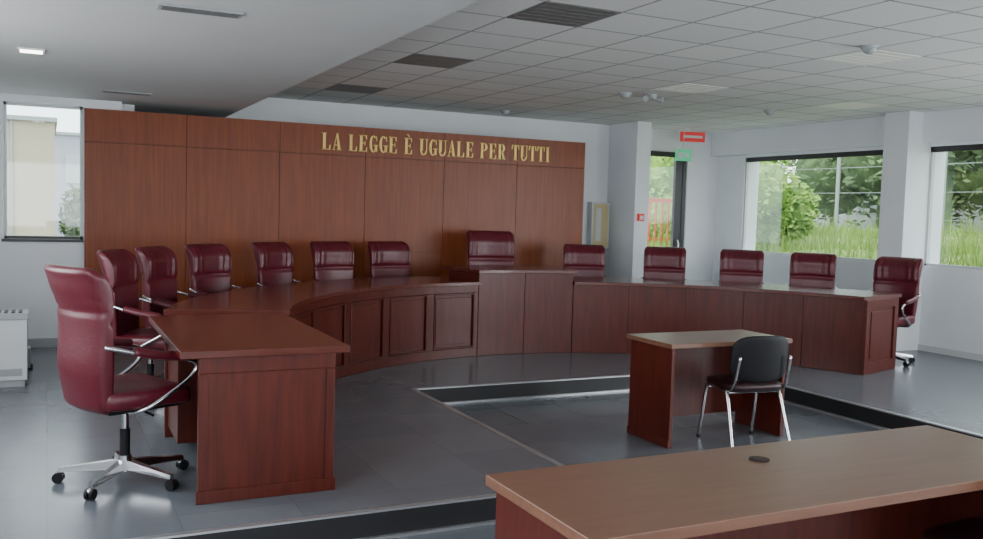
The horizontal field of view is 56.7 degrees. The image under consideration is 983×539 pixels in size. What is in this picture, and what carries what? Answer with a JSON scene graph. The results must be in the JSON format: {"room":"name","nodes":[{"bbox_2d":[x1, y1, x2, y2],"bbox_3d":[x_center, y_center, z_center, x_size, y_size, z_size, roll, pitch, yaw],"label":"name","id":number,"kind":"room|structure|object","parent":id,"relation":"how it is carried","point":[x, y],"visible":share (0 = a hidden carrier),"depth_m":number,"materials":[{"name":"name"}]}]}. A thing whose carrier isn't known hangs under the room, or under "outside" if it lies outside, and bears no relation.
{"room":"courtroom","nodes":[
{"label":"courtroom","id":0,"kind":"room"},
{"bbox_2d":[0,93,121,347],"bbox_3d":[-5.333,-0.441,9.716,2.550,2.850,0.250,0,4,-26],"label":"wall","id":1,"kind":"structure","parent":0,"point":[24,284],"depth_m":9.81,"materials":[{"name":"paint"}]},
{"bbox_2d":[1,238,82,241],"bbox_3d":[-4.842,-0.314,9.826,0.790,0.030,0.100,0,4,-26],"label":"window sill","id":2,"kind":"structure","parent":1,"relation":"attached to","point":[6,239],"depth_m":9.77,"materials":[{"name":"grey"}]},
{"bbox_2d":[3,101,82,238],"bbox_3d":[-4.853,-1.058,9.870,0.770,1.450,0.050,0,4,-26],"label":"window","id":3,"kind":"structure","parent":1,"relation":"in","point":[5,104],"depth_m":9.83,"materials":[{"name":"white metal"}]},
{"bbox_2d":[28,338,57,346],"bbox_3d":[-5.354,0.795,9.650,1.850,0.090,0.020,0,4,-26],"label":"baseboard","id":4,"kind":"structure","parent":1,"relation":"attached to","point":[41,342],"depth_m":9.88,"materials":[{"name":"grey plastic"}]},
{"bbox_2d":[122,104,133,110],"bbox_3d":[-4.346,-0.629,10.770,0.150,3.150,0.800,0,4,-26],"label":"wall","id":5,"kind":"structure","parent":0,"point":[125,107],"depth_m":10.33,"materials":[{"name":"paint"}]},
{"bbox_2d":[0,0,478,117],"bbox_3d":[-1.831,-1.608,4.002,3.830,0.400,15.600,0,4,-26],"label":"ceiling","id":6,"kind":"structure","parent":0,"point":[189,63],"depth_m":6.30,"materials":[{"name":"white paint"}]},
{"bbox_2d":[17,47,44,54],"bbox_3d":[-3.410,-1.619,6.744,0.180,0.014,0.180,0,4,-26],"label":"recessed light","id":7,"kind":"object","parent":6,"relation":"in","point":[20,49],"visible":1,"depth_m":6.69,"materials":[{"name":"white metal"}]},
{"bbox_2d":[102,90,151,95],"bbox_3d":[-3.681,-1.782,9.187,0.460,0.013,0.140,0,4,-26],"label":"ceiling vent","id":8,"kind":"object","parent":6,"relation":"in","point":[106,91],"depth_m":9.16,"materials":[{"name":"grey metal"}]},
{"bbox_2d":[156,3,243,18],"bbox_3d":[-1.660,-1.471,5.189,0.460,0.013,0.140,0,4,-26],"label":"ceiling vent","id":9,"kind":"object","parent":6,"relation":"in","point":[161,6],"depth_m":5.16,"materials":[{"name":"grey metal"}]},
{"bbox_2d":[764,110,775,114],"bbox_3d":[3.554,-2.015,11.624,0.148,0.090,0.148,0,4,-26],"label":"smoke detector","id":10,"kind":"object","parent":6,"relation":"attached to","point":[767,112],"visible":0.8,"depth_m":11.58,"materials":[{"name":"grey plastic"}]},
{"bbox_2d":[84,108,585,327],"bbox_3d":[-1.600,-0.463,11.369,6.370,2.600,0.045,0,4,-26],"label":"wall","id":11,"kind":"structure","parent":0,"point":[172,181],"depth_m":11.01,"materials":[{"name":"brown wood"}]},
{"bbox_2d":[322,132,549,161],"bbox_3d":[-0.633,-1.584,11.722,3.162,0.252,0.013,0,4,-26],"label":"lettering","id":12,"kind":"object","parent":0,"point":[500,152],"depth_m":11.70},
{"bbox_2d":[224,97,717,280],"bbox_3d":[-0.488,-0.674,13.238,9.250,3.150,0.250,0,4,-26],"label":"wall","id":13,"kind":"structure","parent":0,"point":[595,136],"depth_m":13.70,"materials":[{"name":"paint"}]},
{"bbox_2d":[586,202,609,248],"bbox_3d":[1.652,-0.680,14.062,0.320,0.720,0.143,0,4,-26],"label":"upper cabinet","id":14,"kind":"object","parent":13,"relation":"attached to","point":[598,215],"visible":0.83,"depth_m":13.99,"materials":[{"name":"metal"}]},
{"bbox_2d":[651,151,686,246],"bbox_3d":[2.711,-0.574,14.698,0.960,2.650,0.149,0,4,-26],"label":"door","id":15,"kind":"structure","parent":13,"relation":"in","point":[679,174],"depth_m":14.83,"materials":[{"name":"grey metal"}]},
{"bbox_2d":[651,128,688,151],"bbox_3d":[2.710,-2.082,14.693,0.980,0.340,0.250,0,4,-26],"label":"lintel","id":16,"kind":"object","parent":13,"relation":"attached to","point":[664,140],"depth_m":14.60,"materials":[{"name":"white paint"}]},
{"bbox_2d":[269,0,982,132],"bbox_3d":[3.609,-1.769,6.649,8.270,0.100,15.600,0,4,-26],"label":"ceiling","id":17,"kind":"structure","parent":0,"point":[765,53],"depth_m":8.36,"materials":[{"name":"paint"}]},
{"bbox_2d":[324,84,387,93],"bbox_3d":[-1.600,-2.123,10.714,0.586,0.006,0.586,0,4,-26],"label":"ceiling vent","id":18,"kind":"object","parent":17,"relation":"in","point":[339,87],"depth_m":10.69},
{"bbox_2d":[393,54,474,68],"bbox_3d":[-0.549,-1.957,8.563,0.586,0.006,0.586,0,4,-26],"label":"ceiling vent","id":19,"kind":"object","parent":17,"relation":"in","point":[415,59],"depth_m":8.54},
{"bbox_2d":[500,110,510,114],"bbox_3d":[0.192,-2.169,12.535,0.148,0.090,0.148,0,4,-26],"label":"smoke detector","id":20,"kind":"object","parent":17,"relation":"attached to","point":[504,112],"visible":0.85,"depth_m":12.49,"materials":[{"name":"grey plastic"}]},
{"bbox_2d":[507,2,620,26],"bbox_3d":[0.503,-1.791,6.412,0.586,0.006,0.586,0,4,-26],"label":"ceiling vent","id":21,"kind":"object","parent":17,"relation":"in","point":[547,12],"depth_m":6.38,"materials":[{"name":"grey metal"}]},
{"bbox_2d":[619,92,631,98],"bbox_3d":[1.530,-1.995,10.390,0.148,0.090,0.148,0,4,-26],"label":"smoke detector","id":22,"kind":"object","parent":17,"relation":"attached to","point":[625,95],"visible":0.83,"depth_m":10.34,"materials":[{"name":"grey plastic"}]},
{"bbox_2d":[643,94,663,102],"bbox_3d":[1.846,-1.962,10.450,0.290,0.095,0.134,0,4,-26],"label":"spot lamp","id":23,"kind":"object","parent":17,"relation":"attached to","point":[649,96],"visible":1,"depth_m":10.41,"materials":[{"name":"grey plastic"}]},
{"bbox_2d":[675,126,691,160],"bbox_3d":[2.963,-1.937,14.017,0.260,0.530,0.033,1,4,-11],"label":"emergency exit sign","id":24,"kind":"object","parent":17,"relation":"hanging from","point":[683,154],"visible":1,"depth_m":14.01,"materials":[{"name":"green plastic"}]},
{"bbox_2d":[651,83,726,93],"bbox_3d":[2.147,-1.962,9.880,0.586,0.006,0.586,0,4,-26],"label":"light","id":25,"kind":"object","parent":17,"relation":"in","point":[684,87],"depth_m":9.86,"materials":[{"name":"white plastic"}]},
{"bbox_2d":[680,128,704,141],"bbox_3d":[3.139,-2.102,14.202,0.400,0.215,0.043,1,4,-11],"label":"exit sign","id":26,"kind":"object","parent":17,"relation":"attached to","point":[692,136],"visible":1,"depth_m":14.19,"materials":[{"name":"red plastic"}]},
{"bbox_2d":[815,101,886,109],"bbox_3d":[4.303,-1.966,10.934,0.586,0.006,0.586,0,4,-26],"label":"light","id":27,"kind":"object","parent":17,"relation":"in","point":[850,105],"depth_m":10.92,"materials":[{"name":"white plastic"}]},
{"bbox_2d":[860,45,878,53],"bbox_3d":[3.000,-1.753,7.223,0.136,0.090,0.136,0,4,-26],"label":"smoke detector","id":28,"kind":"object","parent":17,"relation":"attached to","point":[867,49],"visible":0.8,"depth_m":7.18,"materials":[{"name":"grey plastic"}]},
{"bbox_2d":[817,50,921,65],"bbox_3d":[3.198,-1.796,7.729,0.586,0.006,0.586,0,4,-26],"label":"light","id":29,"kind":"object","parent":17,"relation":"in","point":[859,57],"depth_m":7.72,"materials":[{"name":"white plastic"}]},
{"bbox_2d":[391,391,882,538],"bbox_3d":[1.795,1.477,6.013,12.100,0.100,15.600,0,4,-26],"label":"floor","id":30,"kind":"structure","parent":0,"point":[582,428],"depth_m":7.54,"materials":[{"name":"tile"}]},
{"bbox_2d":[0,347,982,538],"bbox_3d":[0.573,1.157,8.512,11.500,0.153,9.404,0,4,-26],"label":"platform","id":31,"kind":"object","parent":30,"relation":"on","point":[406,460],"visible":0.41,"depth_m":6.12,"materials":[{"name":"stone"}]},
{"bbox_2d":[0,309,28,387],"bbox_3d":[-4.369,0.674,7.690,0.820,0.636,0.320,0,4,-26],"label":"radiator","id":32,"kind":"object","parent":31,"relation":"on","point":[13,323],"visible":1,"depth_m":7.70,"materials":[{"name":"white metal"}]},
{"bbox_2d":[28,345,32,369],"bbox_3d":[-4.447,0.833,8.602,0.200,0.200,0.240,0,4,-26],"label":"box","id":33,"kind":"object","parent":31,"relation":"on","point":[30,366],"visible":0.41,"depth_m":8.55,"materials":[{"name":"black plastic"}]},
{"bbox_2d":[44,263,197,500],"bbox_3d":[-2.090,0.592,5.179,0.748,1.246,0.784,5,5,42],"label":"chair","id":34,"kind":"object","parent":31,"relation":"on","point":[87,344],"visible":0.98,"depth_m":4.91,"materials":[{"name":"red leather"}]},
{"bbox_2d":[97,249,175,375],"bbox_3d":[-2.749,0.456,7.328,0.761,1.210,0.726,2,4,-1],"label":"chair","id":35,"kind":"object","parent":31,"relation":"on","point":[120,267],"visible":0.62,"depth_m":7.23,"materials":[{"name":"red leather"}]},
{"bbox_2d":[135,246,201,378],"bbox_3d":[-2.706,0.415,7.992,0.761,1.210,0.726,2,4,7],"label":"chair","id":36,"kind":"object","parent":31,"relation":"on","point":[158,264],"visible":0.38,"depth_m":7.95,"materials":[{"name":"red leather"}]},
{"bbox_2d":[185,244,247,297],"bbox_3d":[-2.530,0.373,8.742,0.761,1.210,0.726,3,4,24],"label":"chair","id":37,"kind":"object","parent":31,"relation":"on","point":[210,265],"visible":0.41,"depth_m":8.80,"materials":[{"name":"red leather"}]},
{"bbox_2d":[148,313,349,504],"bbox_3d":[-1.577,0.784,5.678,0.910,0.830,1.650,0,4,-26],"label":"desk","id":38,"kind":"object","parent":31,"relation":"on","point":[259,412],"visible":0.99,"depth_m":5.03,"materials":[{"name":"brown wood"}]},
{"bbox_2d":[252,242,306,285],"bbox_3d":[-2.123,0.329,9.621,0.761,1.210,0.726,3,4,26],"label":"chair","id":39,"kind":"object","parent":31,"relation":"on","point":[274,260],"visible":0.38,"depth_m":9.68,"materials":[{"name":"red leather"}]},
{"bbox_2d":[164,276,480,379],"bbox_3d":[-1.480,0.597,8.684,1.437,0.830,4.545,3,4,23],"label":"bench","id":40,"kind":"object","parent":31,"relation":"on","point":[384,321],"visible":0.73,"depth_m":9.12,"materials":[{"name":"brown wood"}]},
{"bbox_2d":[310,241,357,280],"bbox_3d":[-1.660,0.303,10.248,0.726,1.210,0.761,-2,5,-45],"label":"chair","id":41,"kind":"object","parent":31,"relation":"on","point":[332,260],"visible":0.35,"depth_m":10.37,"materials":[{"name":"red leather"}]},
{"bbox_2d":[368,241,413,277],"bbox_3d":[-1.098,0.285,10.776,0.726,1.210,0.761,-1,5,-38],"label":"chair","id":42,"kind":"object","parent":31,"relation":"on","point":[387,258],"visible":0.38,"depth_m":10.93,"materials":[{"name":"red leather"}]},
{"bbox_2d":[467,230,514,264],"bbox_3d":[0.056,0.207,11.356,0.772,1.360,0.764,0,4,-21],"label":"chair","id":43,"kind":"object","parent":31,"relation":"on","point":[484,247],"visible":0.23,"depth_m":11.53,"materials":[{"name":"red leather"}]},
{"bbox_2d":[442,265,577,355],"bbox_3d":[0.279,0.459,10.644,1.522,0.960,0.928,0,4,-26],"label":"bench","id":44,"kind":"object","parent":31,"relation":"on","point":[523,309],"visible":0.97,"depth_m":10.35,"materials":[{"name":"brown wood"}]},
{"bbox_2d":[564,244,605,276],"bbox_3d":[1.214,0.295,11.684,0.726,1.210,0.761,1,4,-4],"label":"chair","id":45,"kind":"object","parent":31,"relation":"on","point":[588,260],"visible":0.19,"depth_m":11.87,"materials":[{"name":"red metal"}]},
{"bbox_2d":[604,121,651,277],"bbox_3d":[2.069,-0.719,13.927,0.250,3.000,0.750,0,4,-26],"label":"column","id":46,"kind":"structure","parent":31,"relation":"on","point":[629,143],"depth_m":13.67,"materials":[{"name":"paint"}]},
{"bbox_2d":[637,214,643,220],"bbox_3d":[2.224,-0.776,13.552,0.100,0.110,0.050,0,4,-26],"label":"button","id":47,"kind":"object","parent":46,"relation":"attached to","point":[640,217],"visible":1,"depth_m":13.53,"materials":[{"name":"red"}]},
{"bbox_2d":[641,246,686,279],"bbox_3d":[2.191,0.325,11.655,0.726,1.210,0.761,2,4,13],"label":"chair","id":48,"kind":"object","parent":31,"relation":"on","point":[659,262],"visible":0.3,"depth_m":11.85,"materials":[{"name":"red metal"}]},
{"bbox_2d":[571,276,901,374],"bbox_3d":[2.615,0.594,10.602,3.962,0.830,1.295,3,4,18],"label":"bench","id":49,"kind":"object","parent":31,"relation":"on","point":[832,329],"visible":0.88,"depth_m":10.29,"materials":[{"name":"brown wood"}]},
{"bbox_2d":[718,249,765,283],"bbox_3d":[3.113,0.366,11.415,0.726,1.210,0.761,3,4,16],"label":"chair","id":50,"kind":"object","parent":31,"relation":"on","point":[736,265],"visible":0.31,"depth_m":11.60,"materials":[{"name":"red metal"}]},
{"bbox_2d":[787,252,836,287],"bbox_3d":[3.841,0.410,11.054,0.726,1.210,0.761,4,4,28],"label":"chair","id":51,"kind":"object","parent":31,"relation":"on","point":[808,269],"visible":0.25,"depth_m":11.22,"materials":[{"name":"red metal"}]},
{"bbox_2d":[869,256,923,366],"bbox_3d":[4.551,0.465,10.505,0.761,1.210,0.726,-1,5,-40],"label":"chair","id":52,"kind":"object","parent":31,"relation":"on","point":[902,275],"visible":0.51,"depth_m":10.54,"materials":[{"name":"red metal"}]},
{"bbox_2d":[877,111,929,350],"bbox_3d":[5.233,-0.482,11.609,0.400,3.000,0.370,0,4,-26],"label":"column","id":53,"kind":"structure","parent":31,"relation":"on","point":[905,164],"depth_m":11.45,"materials":[{"name":"paint"}]},
{"bbox_2d":[357,389,888,538],"bbox_3d":[-0.056,1.384,5.723,7.920,0.015,4.916,0,4,-26],"label":"trim","id":54,"kind":"structure","parent":30,"relation":"on","point":[490,522],"depth_m":7.86,"materials":[{"name":"silver metal"}]},
{"bbox_2d":[626,329,792,448],"bbox_3d":[1.746,0.939,7.364,1.200,0.800,0.600,0,4,-26],"label":"table","id":55,"kind":"object","parent":30,"relation":"on","point":[669,371],"visible":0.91,"depth_m":7.36,"materials":[{"name":"brown wood"}]},
{"bbox_2d":[486,425,982,538],"bbox_3d":[1.171,1.161,3.518,2.330,0.807,0.720,0,4,-26],"label":"office desk","id":56,"kind":"object","parent":30,"relation":"on","point":[898,483],"visible":1,"depth_m":3.34,"materials":[{"name":"brown wood"}]},
{"bbox_2d":[696,336,791,446],"bbox_3d":[1.986,0.923,7.118,0.548,0.884,0.544,0,4,-18],"label":"chair","id":57,"kind":"object","parent":30,"relation":"on","point":[756,362],"visible":0.94,"depth_m":6.89,"materials":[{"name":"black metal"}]},
{"bbox_2d":[922,517,982,538],"bbox_3d":[2.053,1.145,3.642,0.548,0.884,0.544,-1,4,-32],"label":"chair","id":58,"kind":"object","parent":30,"relation":"on","point":[972,527],"visible":1,"depth_m":3.72,"materials":[{"name":"black metal"}]},
{"bbox_2d":[713,140,982,353],"bbox_3d":[7.077,-0.166,8.635,0.300,3.150,15.300,0,4,-26],"label":"wall","id":59,"kind":"structure","parent":0,"point":[951,312],"depth_m":11.63,"materials":[{"name":"paint"}]},
{"bbox_2d":[742,150,882,261],"bbox_3d":[4.714,-0.930,13.228,0.050,1.500,2.990,0,4,-26],"label":"window","id":60,"kind":"structure","parent":59,"relation":"in","point":[870,152],"depth_m":13.66,"materials":[{"name":"grey metal"}]},
{"bbox_2d":[711,106,982,156],"bbox_3d":[5.754,-1.730,10.824,0.150,0.380,9.400,0,4,-26],"label":"beam","id":61,"kind":"structure","parent":59,"relation":"attached to","point":[963,124],"depth_m":12.61,"materials":[{"name":"paint"}]},
{"bbox_2d":[917,344,982,360],"bbox_3d":[5.735,1.033,11.028,0.015,0.080,9.400,0,4,-26],"label":"baseboard","id":62,"kind":"structure","parent":59,"relation":"attached to","point":[951,352],"depth_m":11.19,"materials":[{"name":"white metal"}]},
{"bbox_2d":[924,144,982,269],"bbox_3d":[6.149,-0.703,10.293,0.050,1.500,2.760,0,4,-26],"label":"window","id":63,"kind":"structure","parent":59,"relation":"in","point":[971,147],"depth_m":11.47,"materials":[{"name":"grey metal"}]},
{"label":"outside","id":64,"kind":"structure","parent":0,"visible":0},
{"bbox_2d":[647,201,982,266],"bbox_3d":[11.213,-0.611,17.708,15.000,1.455,30.000,0,4,-26],"label":"grass bank","id":65,"kind":"object","parent":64,"point":[961,248],"visible":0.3,"depth_m":16.66,"materials":[{"name":"green plant"}]},
{"bbox_2d":[647,197,671,246],"bbox_3d":[3.492,-0.901,19.043,0.900,1.200,0.050,0,4,-26],"label":"railing","id":66,"kind":"object","parent":65,"relation":"on","point":[662,201],"visible":0.4,"depth_m":19.02,"materials":[{"name":"red"}]},
{"bbox_2d":[649,156,673,237],"bbox_3d":[4.008,-1.860,21.524,1.758,2.953,1.978,0,4,-26],"label":"shrub","id":67,"kind":"object","parent":65,"relation":"on","point":[661,168],"visible":0.23,"depth_m":21.11,"materials":[{"name":"green plant"}]},
{"bbox_2d":[755,160,820,250],"bbox_3d":[5.322,-1.558,18.194,2.008,2.776,2.463,5,5,42],"label":"leafy bush","id":68,"kind":"object","parent":65,"relation":"on","point":[778,199],"visible":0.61,"depth_m":17.74,"materials":[{"name":"green plant"}]},
{"bbox_2d":[798,152,982,233],"bbox_3d":[10.434,-1.476,17.818,0.090,2.300,17.000,0,4,-26],"label":"perimeter fence","id":69,"kind":"object","parent":65,"relation":"on","point":[838,159],"visible":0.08,"depth_m":21.95,"materials":[{"name":"silver metal"}]},
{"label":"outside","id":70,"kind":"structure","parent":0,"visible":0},
{"bbox_3d":[6.852,0.760,20.145,90.000,0.140,90.000,0,4,-26],"label":"paving","id":71,"kind":"object","parent":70,"visible":0},
{"bbox_2d":[7,114,57,235],"bbox_3d":[-10.631,-1.035,15.041,6.210,3.080,3.580,0,4,-26],"label":"building","id":72,"kind":"structure","parent":71,"relation":"on","point":[30,139],"depth_m":14.66,"materials":[{"name":"grey concrete"}]},
{"bbox_2d":[55,131,79,235],"bbox_3d":[-16.348,-2.946,34.124,4.600,4.160,4.100,0,4,-26],"label":"building","id":73,"kind":"structure","parent":71,"relation":"on","point":[67,144],"depth_m":32.45,"materials":[{"name":"grey"}]},
{"bbox_2d":[58,182,79,235],"bbox_3d":[-9.848,-1.030,21.889,1.082,2.266,1.123,0,4,-26],"label":"shrub","id":74,"kind":"object","parent":71,"relation":"on","point":[70,226],"visible":0.31,"depth_m":21.56,"materials":[{"name":"green plant"}]},
{"bbox_2d":[782,150,982,232],"bbox_3d":[13.601,-2.866,25.239,11.274,6.852,25.518,1,4,-17],"label":"trees","id":75,"kind":"object","parent":71,"relation":"on","point":[964,182],"visible":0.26,"depth_m":33.11,"materials":[{"name":"green plant"}]},
{"bbox_2d":[796,188,982,231],"bbox_3d":[17.031,-1.707,36.088,0.300,3.360,50.000,0,4,-26],"label":"garden boundary","id":76,"kind":"object","parent":71,"relation":"on","point":[842,216],"visible":0.02,"depth_m":38.07,"materials":[{"name":"grey concrete"}]}
]}

